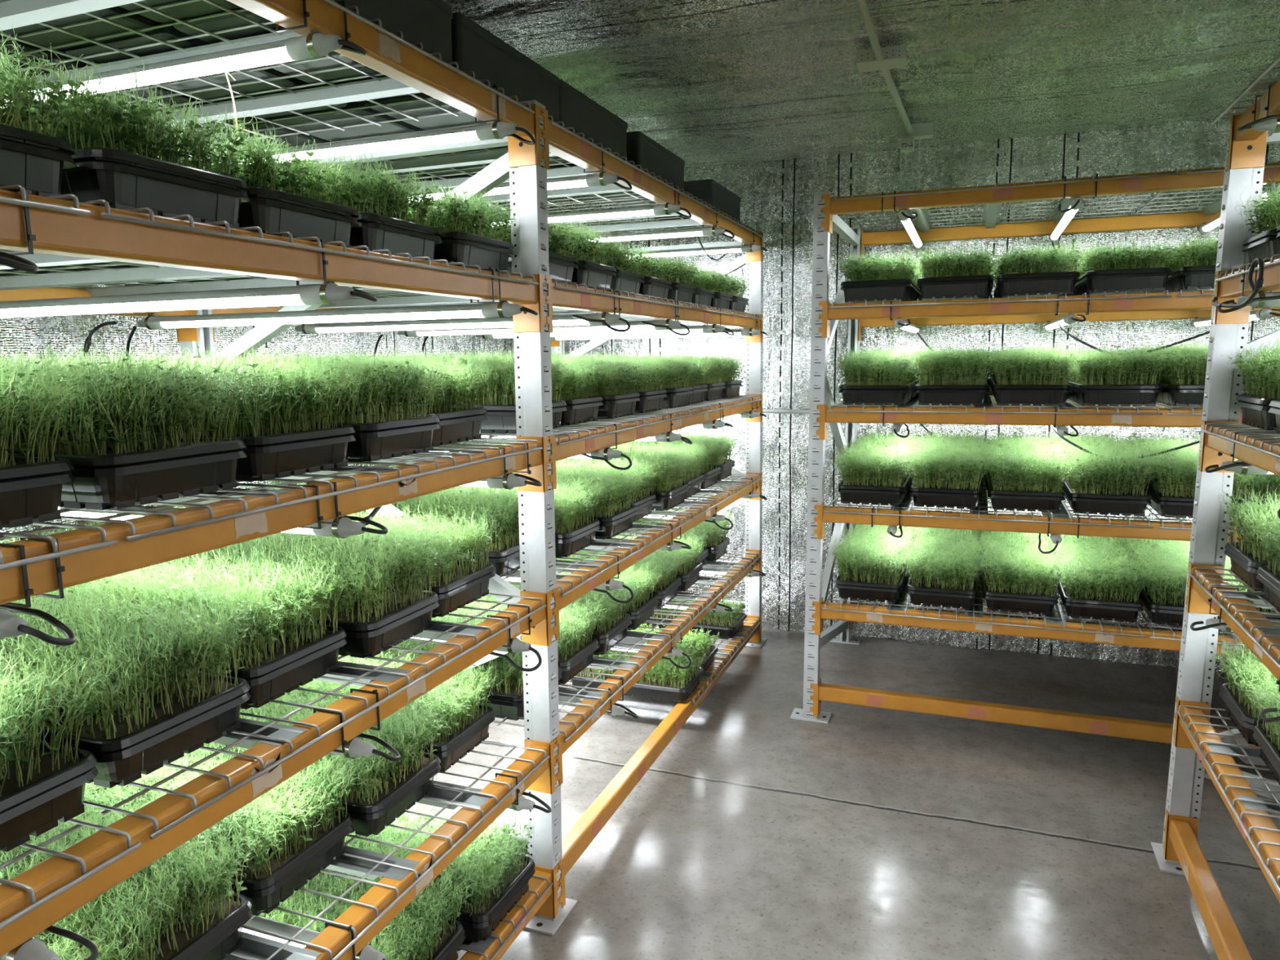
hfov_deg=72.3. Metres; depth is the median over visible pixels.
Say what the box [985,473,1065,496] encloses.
tray
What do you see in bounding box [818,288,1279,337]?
beam
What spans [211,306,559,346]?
beam
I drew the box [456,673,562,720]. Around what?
tray
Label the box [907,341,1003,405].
seedling tray
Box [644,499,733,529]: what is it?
lamp
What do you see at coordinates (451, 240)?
tray
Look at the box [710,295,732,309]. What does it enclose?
tray
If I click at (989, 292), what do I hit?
seedling tray
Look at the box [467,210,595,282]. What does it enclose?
seedling tray
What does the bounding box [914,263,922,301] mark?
seedling tray
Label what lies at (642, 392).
tray
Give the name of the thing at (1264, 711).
cable
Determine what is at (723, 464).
tray
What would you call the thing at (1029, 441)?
seedling tray
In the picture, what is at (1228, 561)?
seedling tray
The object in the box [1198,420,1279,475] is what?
beam
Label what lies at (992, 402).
beam
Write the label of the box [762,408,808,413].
wall rail
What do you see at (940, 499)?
tray
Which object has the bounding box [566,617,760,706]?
deck
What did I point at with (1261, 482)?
seedling tray
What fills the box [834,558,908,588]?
tray
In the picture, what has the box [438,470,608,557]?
seedling tray
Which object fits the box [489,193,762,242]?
deck
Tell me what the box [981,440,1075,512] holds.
seedling tray
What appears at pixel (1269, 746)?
tray
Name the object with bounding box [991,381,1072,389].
tray
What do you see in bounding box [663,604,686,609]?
diffuser
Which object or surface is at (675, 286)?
tray
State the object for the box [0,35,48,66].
tub
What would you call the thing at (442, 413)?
tray
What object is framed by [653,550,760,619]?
deck
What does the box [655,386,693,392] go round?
tray
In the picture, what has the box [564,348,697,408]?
seedling tray
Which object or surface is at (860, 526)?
seedling tray
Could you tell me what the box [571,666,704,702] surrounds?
tray
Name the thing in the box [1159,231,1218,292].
seedling tray
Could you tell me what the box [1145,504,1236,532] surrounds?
deck
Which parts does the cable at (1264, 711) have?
cord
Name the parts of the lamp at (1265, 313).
cord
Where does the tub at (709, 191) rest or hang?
on the deck at (682, 222)
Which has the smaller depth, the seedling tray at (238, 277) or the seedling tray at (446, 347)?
the seedling tray at (238, 277)
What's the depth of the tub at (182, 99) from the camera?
1.99 m
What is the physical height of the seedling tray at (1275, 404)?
0.251 m
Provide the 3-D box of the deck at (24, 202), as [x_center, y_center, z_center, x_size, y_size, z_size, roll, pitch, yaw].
[-1.453,-0.275,0.743,1.237,0.030,1.167,2,9,21]
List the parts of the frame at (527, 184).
post, post, foot plate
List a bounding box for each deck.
[0,0,534,149]
[0,184,90,215]
[0,199,538,296]
[0,521,117,570]
[0,818,142,929]
[60,438,542,541]
[83,593,546,839]
[222,740,550,959]
[244,115,691,209]
[280,278,692,311]
[457,875,553,959]
[469,302,761,321]
[480,408,692,445]
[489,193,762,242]
[492,612,693,742]
[502,511,693,596]
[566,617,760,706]
[652,473,761,519]
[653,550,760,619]
[662,395,761,415]
[822,557,1145,637]
[824,474,1153,528]
[826,395,1162,414]
[829,289,1171,308]
[831,168,1181,232]
[1134,160,1279,215]
[1140,610,1246,646]
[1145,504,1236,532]
[1155,401,1242,415]
[1173,288,1276,296]
[1175,704,1279,894]
[1188,567,1279,668]
[1201,422,1279,458]
[1210,53,1279,125]
[1215,253,1279,281]
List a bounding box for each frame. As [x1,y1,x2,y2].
[179,99,577,935]
[551,230,767,648]
[790,191,863,723]
[1151,107,1279,875]
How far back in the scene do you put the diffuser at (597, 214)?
3.21 m
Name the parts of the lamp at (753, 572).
cord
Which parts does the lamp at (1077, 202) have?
cord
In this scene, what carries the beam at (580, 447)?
attached to the frame at (527, 184)
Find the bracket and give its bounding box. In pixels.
[856,44,906,72]
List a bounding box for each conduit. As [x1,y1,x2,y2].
[856,0,884,62]
[880,69,913,134]
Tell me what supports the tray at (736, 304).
on the seedling tray at (738, 303)
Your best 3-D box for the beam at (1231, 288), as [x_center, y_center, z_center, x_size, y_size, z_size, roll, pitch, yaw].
[1.182,-0.334,1.264,0.079,0.142,2.446,2,9,21]
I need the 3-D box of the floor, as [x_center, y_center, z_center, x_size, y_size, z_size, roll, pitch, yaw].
[0.400,1.299,1.667,4.540,0.001,6.490,2,9,21]
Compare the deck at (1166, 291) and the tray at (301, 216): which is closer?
the tray at (301, 216)
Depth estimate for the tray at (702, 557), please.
4.23 m
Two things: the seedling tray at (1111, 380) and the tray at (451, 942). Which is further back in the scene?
the seedling tray at (1111, 380)
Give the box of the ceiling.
[441,0,1279,168]
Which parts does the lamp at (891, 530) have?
cord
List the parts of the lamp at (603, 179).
cord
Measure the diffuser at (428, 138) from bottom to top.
0.016 m
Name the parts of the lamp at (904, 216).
cord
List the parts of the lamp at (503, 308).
cord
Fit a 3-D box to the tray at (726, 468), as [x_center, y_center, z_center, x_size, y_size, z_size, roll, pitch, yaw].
[0.201,-0.051,4.494,0.533,0.063,0.274,2,9,21]
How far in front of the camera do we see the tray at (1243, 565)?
2.26 m
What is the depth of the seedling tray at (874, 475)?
3.58 m
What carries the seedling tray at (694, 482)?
on the deck at (721, 485)
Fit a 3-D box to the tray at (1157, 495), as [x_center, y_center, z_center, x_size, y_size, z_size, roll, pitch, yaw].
[2.111,0.058,3.388,0.274,0.057,0.533,2,9,21]
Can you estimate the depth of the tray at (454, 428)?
2.14 m
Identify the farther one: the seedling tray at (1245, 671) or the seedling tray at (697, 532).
the seedling tray at (697, 532)
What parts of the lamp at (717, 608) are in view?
cord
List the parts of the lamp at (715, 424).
cord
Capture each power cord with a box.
[83,321,116,362]
[125,325,136,355]
[373,333,382,356]
[422,335,428,355]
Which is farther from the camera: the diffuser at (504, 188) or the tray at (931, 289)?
the tray at (931, 289)
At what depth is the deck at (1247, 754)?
2.12 m
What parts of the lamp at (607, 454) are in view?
cord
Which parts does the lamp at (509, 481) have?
cord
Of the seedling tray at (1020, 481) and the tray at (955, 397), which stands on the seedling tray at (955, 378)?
the tray at (955, 397)
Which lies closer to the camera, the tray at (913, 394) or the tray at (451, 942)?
the tray at (451, 942)
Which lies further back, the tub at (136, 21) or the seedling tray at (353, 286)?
the seedling tray at (353, 286)
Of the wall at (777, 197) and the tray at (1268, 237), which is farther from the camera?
the wall at (777, 197)
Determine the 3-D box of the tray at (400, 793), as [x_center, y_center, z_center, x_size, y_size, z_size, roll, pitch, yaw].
[-0.763,0.694,2.070,0.533,0.057,0.274,2,9,21]
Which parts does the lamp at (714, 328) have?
cord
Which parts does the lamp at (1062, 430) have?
cord, power cord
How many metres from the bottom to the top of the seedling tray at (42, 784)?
0.259 m
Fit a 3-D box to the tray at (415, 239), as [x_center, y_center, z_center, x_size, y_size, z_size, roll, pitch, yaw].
[-0.720,-0.495,1.895,0.533,0.063,0.274,2,8,20]
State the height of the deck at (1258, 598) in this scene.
0.030 m
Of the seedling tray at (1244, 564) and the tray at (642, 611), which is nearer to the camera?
the seedling tray at (1244, 564)
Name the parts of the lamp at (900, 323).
cord, power cord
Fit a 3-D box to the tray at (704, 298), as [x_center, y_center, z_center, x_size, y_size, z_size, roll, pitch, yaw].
[0.041,-0.778,3.843,0.533,0.063,0.274,2,8,20]
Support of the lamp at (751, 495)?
attached to the beam at (561, 602)
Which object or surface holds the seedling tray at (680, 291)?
on the deck at (628, 318)
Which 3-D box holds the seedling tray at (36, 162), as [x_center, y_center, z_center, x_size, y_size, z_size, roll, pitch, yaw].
[-1.010,-0.460,1.091,0.601,0.226,0.339,2,8,20]
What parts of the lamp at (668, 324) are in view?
cord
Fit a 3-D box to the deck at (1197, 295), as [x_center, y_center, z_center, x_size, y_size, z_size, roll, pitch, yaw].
[2.599,-0.698,3.342,1.167,0.030,1.157,2,9,21]
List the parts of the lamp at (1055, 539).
cord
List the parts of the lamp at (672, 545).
cord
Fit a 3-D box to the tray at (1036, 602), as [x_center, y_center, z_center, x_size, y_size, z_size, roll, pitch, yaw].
[1.575,0.456,3.662,0.274,0.063,0.533,2,8,20]
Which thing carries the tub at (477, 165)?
on the deck at (419, 163)
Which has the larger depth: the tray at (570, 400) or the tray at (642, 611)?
the tray at (642, 611)
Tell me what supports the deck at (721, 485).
on the beam
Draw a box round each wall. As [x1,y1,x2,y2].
[0,103,515,542]
[547,118,1279,671]
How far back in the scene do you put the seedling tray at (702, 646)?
3.89 m
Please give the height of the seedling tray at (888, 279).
0.219 m
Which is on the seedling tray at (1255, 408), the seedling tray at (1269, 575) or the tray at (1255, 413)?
the tray at (1255, 413)
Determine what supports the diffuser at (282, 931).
attached to the lamp at (367, 953)
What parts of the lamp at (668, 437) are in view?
cord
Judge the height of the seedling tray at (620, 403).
0.235 m
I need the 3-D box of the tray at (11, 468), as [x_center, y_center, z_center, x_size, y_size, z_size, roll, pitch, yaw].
[-1.036,0.007,1.139,0.533,0.057,0.274,2,9,21]
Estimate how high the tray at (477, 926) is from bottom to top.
0.063 m
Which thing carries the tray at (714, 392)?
on the seedling tray at (714, 392)
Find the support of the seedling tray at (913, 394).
on the deck at (913, 402)
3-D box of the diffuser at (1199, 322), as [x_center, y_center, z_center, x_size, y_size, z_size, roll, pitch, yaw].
[2.297,-0.622,3.433,0.033,0.016,0.910,2,9,21]
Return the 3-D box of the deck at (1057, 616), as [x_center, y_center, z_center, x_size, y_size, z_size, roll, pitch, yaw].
[1.499,0.467,3.932,1.167,0.030,1.157,2,9,21]
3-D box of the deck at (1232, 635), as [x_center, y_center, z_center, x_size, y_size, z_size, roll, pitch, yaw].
[2.606,0.509,3.515,1.167,0.030,1.157,2,9,21]
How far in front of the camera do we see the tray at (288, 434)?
1.58 m
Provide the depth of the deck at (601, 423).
2.73 m
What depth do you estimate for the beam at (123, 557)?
1.30 m
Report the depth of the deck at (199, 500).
1.50 m
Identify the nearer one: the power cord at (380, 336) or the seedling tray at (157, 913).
the seedling tray at (157, 913)
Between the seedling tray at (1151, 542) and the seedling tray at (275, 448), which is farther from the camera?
the seedling tray at (1151, 542)
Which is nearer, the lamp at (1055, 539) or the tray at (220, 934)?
the tray at (220, 934)
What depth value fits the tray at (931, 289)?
3.30 m
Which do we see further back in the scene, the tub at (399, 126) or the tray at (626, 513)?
the tray at (626, 513)
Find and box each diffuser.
[0,294,304,317]
[4,46,293,102]
[60,511,315,534]
[160,310,484,328]
[241,928,305,948]
[246,130,479,163]
[315,319,589,333]
[354,179,586,207]
[410,637,446,642]
[416,324,654,335]
[462,480,488,487]
[481,435,655,440]
[493,209,653,224]
[493,328,702,337]
[502,577,520,582]
[555,332,741,340]
[559,705,574,710]
[569,453,591,458]
[594,231,702,242]
[610,646,637,652]
[644,248,741,257]
[644,515,671,519]
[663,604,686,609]
[686,424,702,427]
[699,570,726,574]
[727,414,741,417]
[901,325,918,333]
[902,218,921,247]
[1045,320,1066,329]
[1050,206,1077,239]
[1194,314,1257,326]
[1202,192,1266,231]
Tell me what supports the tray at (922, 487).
on the seedling tray at (948, 477)
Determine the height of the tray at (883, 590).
0.063 m
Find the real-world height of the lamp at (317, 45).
0.105 m
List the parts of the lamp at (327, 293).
cord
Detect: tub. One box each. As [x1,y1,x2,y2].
[0,5,154,49]
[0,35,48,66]
[0,48,253,131]
[65,20,347,118]
[118,0,240,22]
[173,0,453,102]
[191,117,385,163]
[270,101,468,159]
[349,170,443,183]
[364,12,559,150]
[422,150,490,178]
[549,79,627,168]
[586,131,684,208]
[654,178,741,234]
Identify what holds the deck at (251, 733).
on the beam
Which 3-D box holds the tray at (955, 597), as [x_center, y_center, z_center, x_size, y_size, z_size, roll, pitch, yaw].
[1.300,0.447,3.756,0.274,0.063,0.533,2,9,21]
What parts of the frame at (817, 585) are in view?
foot plate, post, foot plate, post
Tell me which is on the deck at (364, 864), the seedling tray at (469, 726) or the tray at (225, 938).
the seedling tray at (469, 726)
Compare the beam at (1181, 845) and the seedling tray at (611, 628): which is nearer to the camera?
the beam at (1181, 845)
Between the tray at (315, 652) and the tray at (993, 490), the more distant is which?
the tray at (993, 490)
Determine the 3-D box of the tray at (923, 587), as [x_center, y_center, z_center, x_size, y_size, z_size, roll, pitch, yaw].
[1.300,0.429,3.753,0.274,0.057,0.533,2,9,21]
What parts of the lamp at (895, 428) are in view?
cord, power cord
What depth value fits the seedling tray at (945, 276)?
3.31 m
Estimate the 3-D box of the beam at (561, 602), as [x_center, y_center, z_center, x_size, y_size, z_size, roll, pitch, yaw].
[0.168,0.194,3.462,0.079,0.142,2.446,2,9,21]
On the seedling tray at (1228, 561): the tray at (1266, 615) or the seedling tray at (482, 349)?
the tray at (1266, 615)
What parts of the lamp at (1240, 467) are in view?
cord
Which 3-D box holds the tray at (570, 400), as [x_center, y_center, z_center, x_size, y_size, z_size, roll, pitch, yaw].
[-0.407,-0.238,2.830,0.533,0.057,0.274,2,9,20]
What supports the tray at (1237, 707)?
on the seedling tray at (1245, 671)
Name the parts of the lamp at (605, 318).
cord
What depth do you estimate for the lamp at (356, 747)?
1.58 m
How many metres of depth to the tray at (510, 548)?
2.49 m
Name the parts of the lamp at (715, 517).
cord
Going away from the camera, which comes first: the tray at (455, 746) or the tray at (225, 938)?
the tray at (225, 938)
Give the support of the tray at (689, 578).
on the seedling tray at (689, 574)
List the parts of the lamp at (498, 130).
cord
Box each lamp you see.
[0,188,38,272]
[0,240,377,317]
[0,537,75,645]
[0,924,98,959]
[4,0,366,102]
[60,481,387,538]
[137,266,537,329]
[197,84,535,163]
[241,915,386,959]
[294,289,630,333]
[313,688,400,761]
[354,144,631,207]
[397,301,689,337]
[410,604,542,671]
[432,423,631,470]
[432,773,551,813]
[462,443,542,489]
[475,307,734,338]
[481,413,692,444]
[490,183,691,224]
[502,554,633,603]
[551,315,767,340]
[559,676,638,718]
[594,208,734,242]
[594,519,691,551]
[610,623,691,668]
[622,229,767,257]
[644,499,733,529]
[663,584,733,613]
[686,403,733,428]
[699,553,765,577]
[711,476,767,500]
[727,396,766,417]
[871,506,902,537]
[881,191,923,248]
[882,405,909,438]
[889,300,919,333]
[1038,510,1079,553]
[1044,293,1089,330]
[1048,173,1097,241]
[1050,406,1078,436]
[1190,586,1279,632]
[1191,306,1279,327]
[1198,182,1279,233]
[1204,432,1273,474]
[1211,257,1279,312]
[1236,84,1279,133]
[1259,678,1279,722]
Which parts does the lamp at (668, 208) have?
cord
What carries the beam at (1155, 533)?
attached to the frame at (817, 585)
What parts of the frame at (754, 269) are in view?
post, post, foot plate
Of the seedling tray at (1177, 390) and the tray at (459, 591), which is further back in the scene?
the seedling tray at (1177, 390)
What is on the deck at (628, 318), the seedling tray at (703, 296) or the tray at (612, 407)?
the seedling tray at (703, 296)
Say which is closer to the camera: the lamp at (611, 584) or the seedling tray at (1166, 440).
the lamp at (611, 584)
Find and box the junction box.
[897,122,933,168]
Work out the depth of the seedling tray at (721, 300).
3.97 m
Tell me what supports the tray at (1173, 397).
on the seedling tray at (1177, 390)
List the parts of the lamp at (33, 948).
cord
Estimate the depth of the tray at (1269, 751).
2.10 m
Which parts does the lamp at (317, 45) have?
cord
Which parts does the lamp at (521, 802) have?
cord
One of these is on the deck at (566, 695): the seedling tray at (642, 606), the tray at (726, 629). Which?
the seedling tray at (642, 606)
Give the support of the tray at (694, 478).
on the seedling tray at (694, 482)
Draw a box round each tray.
[0,23,84,196]
[0,48,253,228]
[0,124,75,155]
[0,137,76,196]
[0,262,135,275]
[0,338,261,510]
[0,342,148,369]
[0,350,90,529]
[0,456,74,479]
[0,470,75,529]
[0,528,156,608]
[0,573,261,788]
[0,639,111,852]
[0,738,97,811]
[0,782,264,959]
[3,435,246,466]
[3,520,235,568]
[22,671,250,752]
[25,339,372,481]
[32,351,246,366]
[34,913,127,959]
[38,546,360,709]
[65,742,365,915]
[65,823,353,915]
[71,147,249,191]
[104,504,278,542]
[124,277,253,285]
[139,423,355,445]
[143,875,251,959]
[157,71,360,246]
[166,622,346,678]
[167,342,451,462]
[168,520,449,657]
[186,910,252,959]
[203,685,453,836]
[220,746,440,813]
[235,433,355,481]
[235,480,370,515]
[238,195,359,246]
[240,636,347,709]
[243,851,477,959]
[245,186,359,217]
[246,346,408,364]
[262,414,439,431]
[265,348,498,446]
[267,500,505,617]
[274,147,459,260]
[275,642,502,772]
[282,407,487,419]
[292,346,462,360]
[292,587,439,631]
[313,803,537,942]
[313,867,535,942]
[328,827,535,922]
[338,600,439,657]
[346,422,439,462]
[346,485,519,577]
[349,221,442,260]
[351,286,395,293]
[355,212,441,236]
[359,177,519,273]
[363,342,575,433]
[374,605,569,720]
[384,400,566,410]
[391,560,495,593]
[407,349,514,359]
[417,715,494,772]
[431,413,487,446]
[431,570,495,617]
[431,589,607,684]
[433,238,515,273]
[433,348,606,425]
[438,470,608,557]
[440,231,514,249]
[442,933,465,959]
[447,348,575,359]
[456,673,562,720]
[463,532,519,557]
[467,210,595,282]
[471,550,519,577]
[478,351,648,418]
[478,666,562,702]
[480,405,566,433]
[481,395,603,404]
[481,572,638,655]
[506,256,577,282]
[508,351,614,359]
[511,462,643,539]
[514,449,661,522]
[515,517,599,537]
[519,555,665,630]
[548,217,617,288]
[548,251,577,263]
[551,351,670,413]
[555,524,599,557]
[556,446,694,511]
[556,550,688,609]
[557,636,598,666]
[558,644,598,684]
[560,400,603,425]
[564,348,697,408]
[571,265,616,288]
[571,647,705,702]
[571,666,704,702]
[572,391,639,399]
[573,503,637,521]
[576,260,616,271]
[582,235,648,293]
[582,351,713,404]
[585,529,707,591]
[585,613,631,639]
[593,620,631,655]
[595,510,637,539]
[597,396,639,418]
[608,350,728,400]
[610,244,673,298]
[610,274,644,293]
[610,437,710,498]
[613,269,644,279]
[613,433,725,489]
[613,622,719,671]
[616,519,712,565]
[617,592,658,615]
[622,492,656,506]
[626,599,658,630]
[632,350,749,397]
[632,497,656,522]
[633,506,735,561]
[635,393,666,413]
[636,483,688,495]
[637,388,666,395]
[639,280,671,298]
[640,428,738,480]
[640,592,746,638]
[640,612,746,638]
[642,275,671,284]
[646,250,705,302]
[647,576,680,595]
[651,488,688,511]
[653,582,681,609]
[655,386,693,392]
[662,390,693,408]
[666,260,720,306]
[666,286,695,302]
[666,643,718,671]
[670,282,695,289]
[673,561,702,577]
[677,566,702,591]
[682,383,707,389]
[682,473,704,484]
[684,478,704,498]
[686,466,720,475]
[688,387,707,404]
[691,291,714,306]
[692,547,708,561]
[693,265,734,309]
[693,287,714,294]
[696,552,708,565]
[700,470,720,489]
[703,385,725,400]
[703,535,729,550]
[705,382,725,386]
[705,541,729,561]
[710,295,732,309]
[712,458,734,468]
[713,292,732,297]
[716,463,734,480]
[719,271,749,312]
[721,383,742,397]
[724,380,742,385]
[728,298,748,312]
[730,295,748,301]
[828,437,915,506]
[829,524,915,602]
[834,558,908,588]
[834,568,908,602]
[835,244,920,302]
[835,343,919,404]
[836,471,912,490]
[836,476,913,506]
[838,381,915,389]
[838,385,915,404]
[840,278,919,290]
[840,282,919,302]
[847,506,916,558]
[849,428,926,486]
[862,346,924,398]
[901,528,986,608]
[902,438,991,509]
[906,569,977,595]
[906,588,977,608]
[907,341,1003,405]
[909,474,982,493]
[909,490,982,509]
[911,240,1000,300]
[911,383,917,398]
[911,509,982,562]
[913,388,988,405]
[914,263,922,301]
[914,381,989,389]
[915,292,922,301]
[915,429,990,453]
[916,275,993,283]
[916,279,993,300]
[918,266,995,297]
[974,532,1068,615]
[975,512,1050,563]
[977,429,1061,475]
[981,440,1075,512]
[981,564,1058,599]
[981,576,1057,615]
[982,342,1082,405]
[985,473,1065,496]
[985,479,1065,512]
[986,343,1062,397]
[990,237,1091,297]
[991,267,1024,297]
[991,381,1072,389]
[991,386,1072,405]
[993,291,999,297]
[995,271,1079,287]
[995,275,1079,297]
[1044,426,1138,487]
[1044,515,1128,567]
[1047,536,1154,622]
[1048,435,1167,516]
[1054,568,1143,607]
[1054,579,1142,622]
[1059,481,1151,516]
[1060,475,1151,499]
[1061,345,1131,399]
[1066,342,1176,406]
[1066,380,1163,389]
[1068,386,1162,406]
[1072,236,1177,294]
[1074,271,1172,294]
[1075,267,1173,283]
[1109,516,1190,571]
[1115,429,1199,477]
[1122,539,1241,626]
[1127,341,1207,379]
[1133,586,1183,626]
[1135,573,1184,610]
[1136,437,1253,519]
[1139,337,1266,407]
[1140,485,1242,519]
[1142,482,1244,503]
[1147,380,1204,388]
[1156,387,1246,407]
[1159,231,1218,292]
[1165,269,1215,292]
[1171,265,1216,275]
[1183,431,1199,450]
[1206,635,1279,746]
[1213,336,1279,431]
[1216,482,1279,591]
[1218,691,1258,746]
[1219,683,1271,724]
[1224,542,1279,568]
[1224,549,1264,591]
[1224,555,1279,620]
[1231,459,1279,512]
[1231,490,1279,505]
[1232,175,1279,262]
[1235,394,1279,404]
[1235,400,1276,431]
[1238,675,1279,785]
[1241,227,1279,245]
[1241,234,1279,262]
[1242,499,1279,611]
[1244,338,1279,434]
[1252,732,1279,785]
[1253,723,1279,768]
[1256,573,1279,611]
[1257,565,1279,590]
[1262,189,1279,238]
[1262,613,1279,617]
[1266,617,1279,620]
[1268,400,1279,407]
[1268,406,1279,434]
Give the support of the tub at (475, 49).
on the deck at (419, 163)
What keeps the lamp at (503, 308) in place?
attached to the beam at (93, 236)
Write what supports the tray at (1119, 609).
on the seedling tray at (1098, 584)
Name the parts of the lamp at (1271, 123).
cord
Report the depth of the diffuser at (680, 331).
3.89 m
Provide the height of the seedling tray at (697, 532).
0.234 m
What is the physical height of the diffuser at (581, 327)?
0.016 m
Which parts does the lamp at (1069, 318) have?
cord, power cord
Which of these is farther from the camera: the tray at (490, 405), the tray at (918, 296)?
the tray at (918, 296)
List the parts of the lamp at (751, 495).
cord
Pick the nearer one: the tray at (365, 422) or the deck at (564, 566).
the tray at (365, 422)
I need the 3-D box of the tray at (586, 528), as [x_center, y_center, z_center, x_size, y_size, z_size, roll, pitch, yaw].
[-0.420,0.165,2.883,0.533,0.057,0.274,2,9,21]
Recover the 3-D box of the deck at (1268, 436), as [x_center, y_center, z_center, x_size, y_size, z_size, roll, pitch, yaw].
[1.890,-0.045,1.682,1.157,0.030,1.167,2,9,21]
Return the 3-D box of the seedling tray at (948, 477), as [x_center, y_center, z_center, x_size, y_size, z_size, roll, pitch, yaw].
[1.290,-0.044,3.668,0.366,0.247,0.637,2,9,21]
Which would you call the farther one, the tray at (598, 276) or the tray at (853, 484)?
the tray at (853, 484)
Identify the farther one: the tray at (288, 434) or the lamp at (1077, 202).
the lamp at (1077, 202)
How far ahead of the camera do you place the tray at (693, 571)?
3.89 m
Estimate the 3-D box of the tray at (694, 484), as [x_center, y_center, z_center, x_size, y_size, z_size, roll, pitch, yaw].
[0.004,0.028,3.954,0.533,0.063,0.274,2,9,21]
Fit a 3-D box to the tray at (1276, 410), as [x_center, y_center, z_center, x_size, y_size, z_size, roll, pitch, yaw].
[1.713,-0.120,1.902,0.533,0.063,0.274,2,8,20]
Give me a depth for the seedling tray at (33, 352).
2.09 m
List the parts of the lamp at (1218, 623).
cord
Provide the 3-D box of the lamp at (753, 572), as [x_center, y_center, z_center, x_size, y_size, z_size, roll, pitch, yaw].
[0.061,0.424,4.688,1.238,0.105,0.107,2,9,21]
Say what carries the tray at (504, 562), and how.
on the seedling tray at (504, 548)
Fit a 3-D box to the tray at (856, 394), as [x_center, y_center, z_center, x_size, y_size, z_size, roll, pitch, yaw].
[1.012,-0.363,3.711,0.274,0.063,0.533,2,8,20]
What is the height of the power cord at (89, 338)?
0.345 m
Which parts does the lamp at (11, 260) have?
cord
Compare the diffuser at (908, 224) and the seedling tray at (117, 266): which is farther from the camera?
the diffuser at (908, 224)
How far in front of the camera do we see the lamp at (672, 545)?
3.25 m
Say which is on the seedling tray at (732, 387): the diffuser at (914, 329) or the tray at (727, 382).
the tray at (727, 382)
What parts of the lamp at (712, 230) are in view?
power cord, cord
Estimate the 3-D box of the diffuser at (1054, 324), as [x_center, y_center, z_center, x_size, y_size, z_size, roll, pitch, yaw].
[1.738,-0.644,3.644,0.033,0.016,0.910,2,9,21]
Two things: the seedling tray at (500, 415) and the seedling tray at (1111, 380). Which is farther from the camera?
the seedling tray at (1111, 380)
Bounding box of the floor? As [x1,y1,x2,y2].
[409,626,1279,959]
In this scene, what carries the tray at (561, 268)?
on the seedling tray at (562, 267)
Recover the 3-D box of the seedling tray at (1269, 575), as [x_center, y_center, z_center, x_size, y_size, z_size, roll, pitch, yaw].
[1.718,0.185,1.939,0.621,0.260,0.367,2,9,21]
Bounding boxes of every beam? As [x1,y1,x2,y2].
[0,189,546,332]
[0,287,198,341]
[0,435,550,604]
[0,590,553,957]
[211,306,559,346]
[226,0,542,167]
[303,738,556,959]
[459,863,559,959]
[541,107,763,262]
[545,275,763,342]
[548,394,762,489]
[551,472,762,640]
[555,549,761,786]
[558,614,761,908]
[809,678,1260,747]
[812,597,1257,657]
[813,502,1247,542]
[816,403,1242,439]
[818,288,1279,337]
[821,162,1279,234]
[850,602,1218,635]
[858,307,1279,341]
[861,210,1266,258]
[917,401,1164,408]
[1163,809,1252,959]
[1173,696,1279,902]
[1186,561,1279,679]
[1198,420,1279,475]
[1212,257,1279,324]
[1226,80,1279,170]
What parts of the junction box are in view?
wire leg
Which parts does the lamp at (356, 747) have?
cord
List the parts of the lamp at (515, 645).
cord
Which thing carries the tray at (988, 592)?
on the seedling tray at (1015, 577)
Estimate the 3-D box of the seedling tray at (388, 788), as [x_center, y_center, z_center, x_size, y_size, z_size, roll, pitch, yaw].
[-0.759,0.629,2.052,0.633,0.233,0.377,2,9,21]
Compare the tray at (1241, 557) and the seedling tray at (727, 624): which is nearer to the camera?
the tray at (1241, 557)
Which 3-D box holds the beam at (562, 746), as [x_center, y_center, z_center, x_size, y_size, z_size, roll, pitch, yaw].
[0.173,0.598,3.509,0.079,0.142,2.446,2,9,21]
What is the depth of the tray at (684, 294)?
3.44 m
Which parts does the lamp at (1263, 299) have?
power cord, cord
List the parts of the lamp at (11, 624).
cord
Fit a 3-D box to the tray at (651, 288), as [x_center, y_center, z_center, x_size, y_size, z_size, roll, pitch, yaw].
[-0.166,-0.700,3.307,0.533,0.063,0.274,2,9,21]
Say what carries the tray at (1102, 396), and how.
on the seedling tray at (1111, 380)
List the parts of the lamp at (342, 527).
cord, power cord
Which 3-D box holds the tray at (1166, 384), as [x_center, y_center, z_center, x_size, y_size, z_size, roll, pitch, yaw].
[2.095,-0.340,3.296,0.274,0.057,0.533,2,9,21]
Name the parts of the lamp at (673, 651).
cord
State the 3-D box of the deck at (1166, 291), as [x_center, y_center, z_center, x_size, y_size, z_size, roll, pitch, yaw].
[1.492,-0.740,3.759,1.167,0.030,1.157,2,9,21]
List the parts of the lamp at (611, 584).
cord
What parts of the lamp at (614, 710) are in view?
cord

